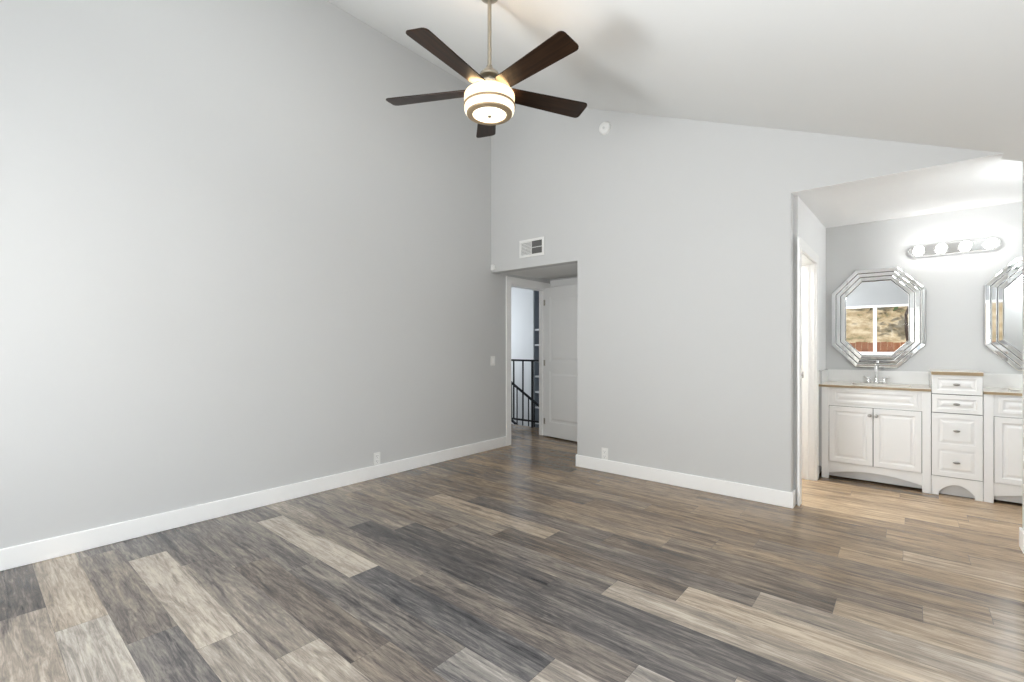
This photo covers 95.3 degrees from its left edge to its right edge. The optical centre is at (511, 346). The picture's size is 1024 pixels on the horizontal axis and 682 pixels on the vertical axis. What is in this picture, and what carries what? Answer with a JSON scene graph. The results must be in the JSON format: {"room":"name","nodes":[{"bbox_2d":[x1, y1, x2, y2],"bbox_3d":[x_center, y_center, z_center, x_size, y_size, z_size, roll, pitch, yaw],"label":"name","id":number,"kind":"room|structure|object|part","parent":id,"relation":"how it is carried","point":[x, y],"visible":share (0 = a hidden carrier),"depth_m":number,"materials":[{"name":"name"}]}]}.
{"room":"empty bedroom","nodes":[
{"label":"empty bedroom","id":0,"kind":"room"},
{"bbox_2d":[0,0,549,548],"bbox_3d":[-2.128,-0.315,6.348,3.782,5.520,9.170,0,0,40],"label":"wall","id":1,"kind":"structure","parent":0,"point":[231,265],"depth_m":3.45,"materials":[{"name":"paint"}]},
{"bbox_2d":[0,436,505,570],"bbox_3d":[-1.821,1.184,3.776,0.015,0.122,5.404,0,0,40],"label":"baseboard","id":2,"kind":"structure","parent":1,"relation":"attached to","point":[54,547],"depth_m":3.33,"materials":[{"name":"paint"}]},
{"bbox_2d":[374,452,379,464],"bbox_3d":[-1.278,1.063,4.420,0.009,0.116,0.072,0,0,40],"label":"wall outlet","id":3,"kind":"object","parent":1,"relation":"attached to","point":[376,455],"visible":1,"depth_m":4.42,"materials":[{"name":"white plastic"}]},
{"bbox_2d":[491,356,494,365],"bbox_3d":[-0.229,0.175,5.655,0.011,0.116,0.076,0,0,40],"label":"light switch","id":4,"kind":"object","parent":1,"relation":"attached to","point":[492,357],"visible":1,"depth_m":5.65,"materials":[{"name":"white plastic"}]},
{"bbox_2d":[506,276,550,445],"bbox_3d":[0.191,0.184,6.238,0.138,2.122,0.954,0,0,40],"label":"trim","id":5,"kind":"structure","parent":1,"relation":"attached to","point":[510,281],"depth_m":6.08,"materials":[{"name":"paint"}]},
{"bbox_2d":[544,284,576,441],"bbox_3d":[0.703,0.214,6.193,0.169,2.030,0.743,0,0,-43],"label":"door","id":6,"kind":"structure","parent":1,"relation":"in","point":[560,302],"depth_m":6.23,"materials":[{"name":"paint"}]},
{"bbox_2d":[0,424,1023,681],"bbox_3d":[-0.161,1.245,4.525,8.898,0.001,8.711,0,0,40],"label":"floor","id":7,"kind":"structure","parent":0,"point":[210,601],"depth_m":2.43,"materials":[{"name":"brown wood"}]},
{"bbox_2d":[511,359,538,427],"bbox_3d":[-0.225,0.725,7.612,2.210,1.040,0.044,0,0,40],"label":"guard rail","id":8,"kind":"object","parent":7,"relation":"on","point":[532,420],"visible":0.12,"depth_m":7.27,"materials":[{"name":"black metal"}]},
{"bbox_3d":[-0.225,0.219,7.612,2.210,0.028,0.044,0,0,40],"label":"rail","id":9,"kind":"part","parent":8,"relation":"part of","materials":[{"name":"black metal"}]},
{"bbox_3d":[-0.225,1.147,7.612,2.210,0.027,0.028,0,0,40],"label":"rail","id":10,"kind":"part","parent":8,"relation":"part of","materials":[{"name":"black metal"}]},
{"bbox_3d":[0.313,0.739,7.156,0.028,1.012,0.028,0,0,40],"label":"post","id":11,"kind":"part","parent":8,"relation":"part of","materials":[{"name":"black metal"}]},
{"bbox_2d":[819,370,930,493],"bbox_3d":[3.410,0.738,4.416,0.807,1.015,0.608,0,0,40],"label":"vanity cabinet","id":12,"kind":"object","parent":7,"relation":"on","point":[876,435],"visible":0.99,"depth_m":4.18,"materials":[{"name":"paint"}]},
{"bbox_3d":[3.124,0.821,4.311,0.325,0.520,0.020,0,0,40],"label":"door","id":13,"kind":"part","parent":12,"relation":"part of","materials":[{"name":"paint"}]},
{"bbox_2d":[819,369,930,391],"bbox_3d":[3.417,0.387,4.423,0.808,0.293,0.590,0,0,40],"label":"countertop","id":14,"kind":"structure","parent":12,"relation":"on","point":[898,380],"depth_m":4.52,"materials":[{"name":"beige stone"}]},
{"bbox_2d":[863,364,889,383],"bbox_3d":[3.541,0.266,4.537,0.148,0.190,0.156,0,0,-7],"label":"faucet","id":15,"kind":"object","parent":14,"relation":"on","point":[875,380],"visible":1,"depth_m":4.53,"materials":[{"name":"silver metal"}]},
{"bbox_3d":[3.522,0.266,4.516,0.048,0.190,0.134,0,0,40],"label":"spout","id":16,"kind":"part","parent":15,"relation":"part of","materials":[{"name":"silver metal"}]},
{"bbox_3d":[3.251,0.467,4.205,0.604,0.127,0.020,0,0,40],"label":"false drawer","id":17,"kind":"part","parent":12,"relation":"part of","materials":[{"name":"paint"}]},
{"bbox_3d":[3.376,0.821,4.096,0.325,0.520,0.020,0,0,40],"label":"door","id":18,"kind":"part","parent":12,"relation":"part of","materials":[{"name":"paint"}]},
{"bbox_2d":[929,372,982,500],"bbox_3d":[3.840,0.739,4.057,0.309,1.012,0.600,0,0,40],"label":"drawer cabinet","id":19,"kind":"object","parent":7,"relation":"on","point":[956,400],"visible":1,"depth_m":3.85,"materials":[{"name":"paint"}]},
{"bbox_2d":[929,369,983,375],"bbox_3d":[3.843,0.225,4.060,0.312,0.028,0.591,0,0,40],"label":"countertop","id":20,"kind":"structure","parent":19,"relation":"on","point":[932,371],"depth_m":3.90,"materials":[{"name":"beige stone"}]},
{"bbox_3d":[3.666,0.478,3.851,0.305,0.150,0.020,0,0,40],"label":"drawer","id":21,"kind":"part","parent":19,"relation":"part of","materials":[{"name":"paint"}]},
{"bbox_3d":[3.666,0.316,3.851,0.305,0.162,0.020,0,0,40],"label":"drawer","id":22,"kind":"part","parent":19,"relation":"part of","materials":[{"name":"paint"}]},
{"bbox_3d":[3.667,0.821,3.853,0.305,0.524,0.024,0,0,40],"label":"deep drawer","id":23,"kind":"part","parent":19,"relation":"part of","materials":[{"name":"paint"}]},
{"bbox_2d":[983,394,1021,502],"bbox_3d":[4.253,0.814,3.701,0.776,0.862,0.608,0,0,40],"label":"vanity cabinet","id":24,"kind":"object","parent":7,"relation":"on","point":[1002,414],"visible":0.94,"depth_m":3.68,"materials":[{"name":"paint"}]},
{"bbox_2d":[983,373,1021,395],"bbox_3d":[4.274,0.387,3.696,0.817,0.293,0.590,0,0,40],"label":"countertop","id":25,"kind":"structure","parent":24,"relation":"on","point":[993,384],"depth_m":4.02,"materials":[{"name":"beige stone"}]},
{"bbox_3d":[3.955,0.821,3.606,0.325,0.520,0.020,0,0,40],"label":"door","id":26,"kind":"part","parent":24,"relation":"part of","materials":[{"name":"paint"}]},
{"bbox_3d":[4.083,0.467,3.500,0.604,0.127,0.020,0,0,40],"label":"false drawer","id":27,"kind":"part","parent":24,"relation":"part of","materials":[{"name":"paint"}]},
{"bbox_2d":[499,263,576,279],"bbox_3d":[0.733,-1.000,5.761,1.342,0.211,1.225,0,0,40],"label":"ceiling","id":28,"kind":"structure","parent":0,"point":[568,270],"depth_m":5.76,"materials":[{"name":"paint"}]},
{"bbox_2d":[327,0,1023,161],"bbox_3d":[0.038,-2.003,2.023,5.358,2.445,5.375,0,0,40],"label":"ceiling","id":29,"kind":"structure","parent":0,"point":[942,73],"depth_m":2.75,"materials":[{"name":"paint"}]},
{"bbox_2d":[386,0,586,137],"bbox_3d":[-0.138,-1.867,2.925,1.326,0.836,1.329,0,0,40],"label":"ceiling fan","id":30,"kind":"object","parent":29,"relation":"hanging from","point":[490,101],"visible":1,"depth_m":2.84,"materials":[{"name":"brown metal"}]},
{"bbox_3d":[-0.535,-1.626,3.049,0.575,0.039,0.150,0,0,13],"label":"blade","id":31,"kind":"part","parent":30,"relation":"part of","materials":[{"name":"brown wood"}]},
{"bbox_3d":[-0.349,-1.611,2.614,0.150,0.046,0.575,0,0,31],"label":"blade","id":32,"kind":"part","parent":30,"relation":"part of","materials":[{"name":"brown wood"}]},
{"bbox_3d":[-0.179,-1.633,3.360,0.150,0.049,0.575,0,0,-5],"label":"blade","id":33,"kind":"part","parent":30,"relation":"part of","materials":[{"name":"brown wood"}]},
{"bbox_3d":[-0.143,-1.494,2.960,0.316,0.044,0.316,0,0,40],"label":"lamp shade","id":34,"kind":"part","parent":30,"relation":"part of","materials":[{"name":"white glass"}]},
{"bbox_3d":[-0.143,-1.562,2.960,0.320,0.075,0.320,0,0,40],"label":"lamp shade","id":35,"kind":"part","parent":30,"relation":"part of","materials":[{"name":"white glass"}]},
{"bbox_3d":[-0.143,-1.468,2.960,0.236,0.016,0.236,0,0,40],"label":"glass","id":36,"kind":"part","parent":30,"relation":"part of","materials":[{"name":"white glass"}]},
{"bbox_3d":[0.122,-1.611,2.657,0.150,0.046,0.575,0,0,-41],"label":"blade","id":37,"kind":"part","parent":30,"relation":"part of","materials":[{"name":"brown wood"}]},
{"bbox_3d":[0.227,-1.627,3.118,0.575,0.040,0.150,0,0,-23],"label":"blade","id":38,"kind":"part","parent":30,"relation":"part of","materials":[{"name":"brown wood"}]},
{"bbox_2d":[491,104,1023,529],"bbox_3d":[1.784,-0.880,3.988,5.238,4.270,0.120,0,0,40],"label":"wall","id":39,"kind":"structure","parent":0,"point":[678,233],"depth_m":4.17,"materials":[{"name":"paint"}]},
{"bbox_2d":[519,236,543,257],"bbox_3d":[0.220,-1.105,5.228,0.347,0.199,0.012,0,0,40],"label":"air vent","id":40,"kind":"object","parent":39,"relation":"in","point":[534,246],"visible":1,"depth_m":5.22,"materials":[{"name":"white plastic"}]},
{"bbox_3d":[0.162,-1.105,5.275,0.142,0.141,0.008,0,0,40],"label":"louvre panel","id":41,"kind":"part","parent":40,"relation":"part of","materials":[{"name":"white plastic"}]},
{"bbox_3d":[0.276,-1.105,5.178,0.136,0.143,0.009,0,0,40],"label":"louvre panel","id":42,"kind":"part","parent":40,"relation":"part of","materials":[{"name":"grey metal"}]},
{"bbox_2d":[599,121,610,134],"bbox_3d":[0.914,-2.162,4.622,0.124,0.124,0.038,0,0,40],"label":"smoke detector","id":43,"kind":"object","parent":39,"relation":"attached to","point":[604,128],"visible":1,"depth_m":4.61,"materials":[{"name":"white plastic"}]},
{"bbox_2d":[602,448,607,459],"bbox_3d":[0.920,1.067,4.635,0.072,0.116,0.009,0,0,40],"label":"wall outlet","id":44,"kind":"object","parent":39,"relation":"attached to","point":[604,450],"visible":1,"depth_m":4.63,"materials":[{"name":"white plastic"}]},
{"bbox_2d":[576,454,796,508],"bbox_3d":[1.800,1.184,4.675,1.961,0.122,1.220,0,0,40],"label":"baseboard","id":45,"kind":"structure","parent":39,"relation":"attached to","point":[733,489],"depth_m":4.05,"materials":[{"name":"paint"}]},
{"bbox_2d":[794,196,825,488],"bbox_3d":[2.752,-0.030,4.389,0.160,2.550,1.745,0,0,40],"label":"wall","id":46,"kind":"structure","parent":0,"point":[807,226],"depth_m":4.10,"materials":[{"name":"paint"}]},
{"bbox_2d":[797,236,818,505],"bbox_3d":[2.495,0.195,4.073,0.178,2.100,1.010,0,0,40],"label":"trim","id":47,"kind":"structure","parent":46,"relation":"attached to","point":[807,259],"depth_m":4.33,"materials":[{"name":"paint"}]},
{"bbox_2d":[791,153,1021,227],"bbox_3d":[3.466,-1.299,3.627,1.966,0.232,1.744,0,0,40],"label":"ceiling","id":48,"kind":"structure","parent":0,"point":[991,180],"depth_m":3.66,"materials":[{"name":"paint"}]},
{"bbox_2d":[826,201,1021,373],"bbox_3d":[4.124,-0.055,4.291,2.060,2.600,0.120,0,0,40],"label":"wall","id":49,"kind":"structure","parent":0,"point":[954,284],"depth_m":4.32,"materials":[{"name":"paint"}]},
{"bbox_2d":[828,369,928,384],"bbox_3d":[3.601,0.300,4.640,0.808,0.121,0.020,0,0,40],"label":"backsplash","id":50,"kind":"structure","parent":49,"relation":"attached to","point":[897,377],"depth_m":4.60,"materials":[{"name":"white stone"}]},
{"bbox_2d":[832,267,925,367],"bbox_3d":[3.608,-0.278,4.625,0.732,0.976,0.038,0,0,40],"label":"octagonal mirror","id":51,"kind":"object","parent":49,"relation":"attached to","point":[879,315],"visible":0.99,"depth_m":4.61,"materials":[{"name":"silver metal"}]},
{"bbox_2d":[846,280,908,355],"bbox_3d":[3.607,-0.278,4.625,0.494,0.738,0.008,0,0,40],"label":"mirror glass","id":52,"kind":"object","parent":51,"relation":"attached to","point":[877,311],"depth_m":4.62,"materials":[{"name":"multicoloured mirror"}]},
{"bbox_2d":[907,237,1001,257],"bbox_3d":[3.997,-0.900,4.232,0.630,0.116,0.134,0,0,40],"label":"vanity light bar","id":53,"kind":"object","parent":49,"relation":"attached to","point":[992,243],"visible":1,"depth_m":4.23,"materials":[{"name":"white glass"}]},
{"bbox_3d":[3.799,-0.900,4.362,0.076,0.076,0.076,0,0,40],"label":"bulb","id":54,"kind":"part","parent":53,"relation":"part of","materials":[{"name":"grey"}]},
{"bbox_3d":[3.919,-0.900,4.261,0.076,0.076,0.076,0,0,40],"label":"bulb","id":55,"kind":"part","parent":53,"relation":"part of","materials":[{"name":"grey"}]},
{"bbox_3d":[4.041,-0.900,4.157,0.076,0.076,0.076,0,0,40],"label":"bulb","id":56,"kind":"part","parent":53,"relation":"part of","materials":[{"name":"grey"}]},
{"bbox_3d":[4.162,-0.900,4.054,0.076,0.076,0.076,0,0,40],"label":"bulb","id":57,"kind":"part","parent":53,"relation":"part of","materials":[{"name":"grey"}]},
{"bbox_2d":[983,373,1021,388],"bbox_3d":[4.458,0.300,3.913,0.817,0.121,0.020,0,0,40],"label":"backsplash","id":58,"kind":"structure","parent":49,"relation":"attached to","point":[989,380],"depth_m":4.06,"materials":[{"name":"white stone"}]},
{"bbox_2d":[984,257,1021,370],"bbox_3d":[4.464,-0.278,3.900,0.732,0.976,0.038,0,0,40],"label":"octagonal mirror","id":59,"kind":"object","parent":49,"relation":"attached to","point":[1003,292],"visible":0.94,"depth_m":4.05,"materials":[{"name":"silver metal"}]},
{"bbox_2d":[1004,275,1021,352],"bbox_3d":[4.463,-0.278,3.899,0.494,0.738,0.008,0,0,40],"label":"mirror glass","id":60,"kind":"object","parent":59,"relation":"attached to","point":[1012,283],"depth_m":4.02,"materials":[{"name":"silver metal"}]},
{"bbox_3d":[1.044,0.095,6.221,1.222,2.300,0.120,0,0,40],"label":"wall","id":61,"kind":"structure","parent":0,"visible":0},
{"bbox_2d":[550,278,576,286],"bbox_3d":[0.997,0.163,6.169,1.200,2.165,0.020,0,0,40],"label":"trim","id":62,"kind":"structure","parent":61,"relation":"attached to","point":[563,282],"depth_m":6.40,"materials":[{"name":"paint"}]},
{"bbox_3d":[0.072,2.545,8.882,3.620,2.600,2.200,0,0,40],"label":"floor","id":63,"kind":"structure","parent":0,"visible":0},
{"bbox_2d":[511,381,538,426],"bbox_3d":[0.342,1.302,8.443,2.100,1.974,0.040,0,0,40],"label":"stair rail","id":64,"kind":"object","parent":63,"relation":"on","point":[516,386],"visible":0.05,"depth_m":8.65,"materials":[{"name":"black metal"}]},
{"bbox_2d":[534,290,538,427],"bbox_3d":[0.995,0.495,9.341,1.165,3.400,0.295,0,0,40],"label":"bookcase","id":65,"kind":"object","parent":63,"relation":"on","point":[536,293],"visible":0.1,"depth_m":9.63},
{"bbox_3d":[2.036,0.095,0.329,0.120,2.300,5.375,0,0,40],"label":"wall","id":66,"kind":"structure","parent":0,"visible":0},
{"bbox_2d":[1019,527,1023,552],"bbox_3d":[1.741,1.184,0.657,0.754,0.122,5.255,0,0,40],"label":"baseboard","id":67,"kind":"structure","parent":66,"relation":"attached to","point":[1021,531],"depth_m":2.84,"materials":[{"name":"paint"}]}
]}

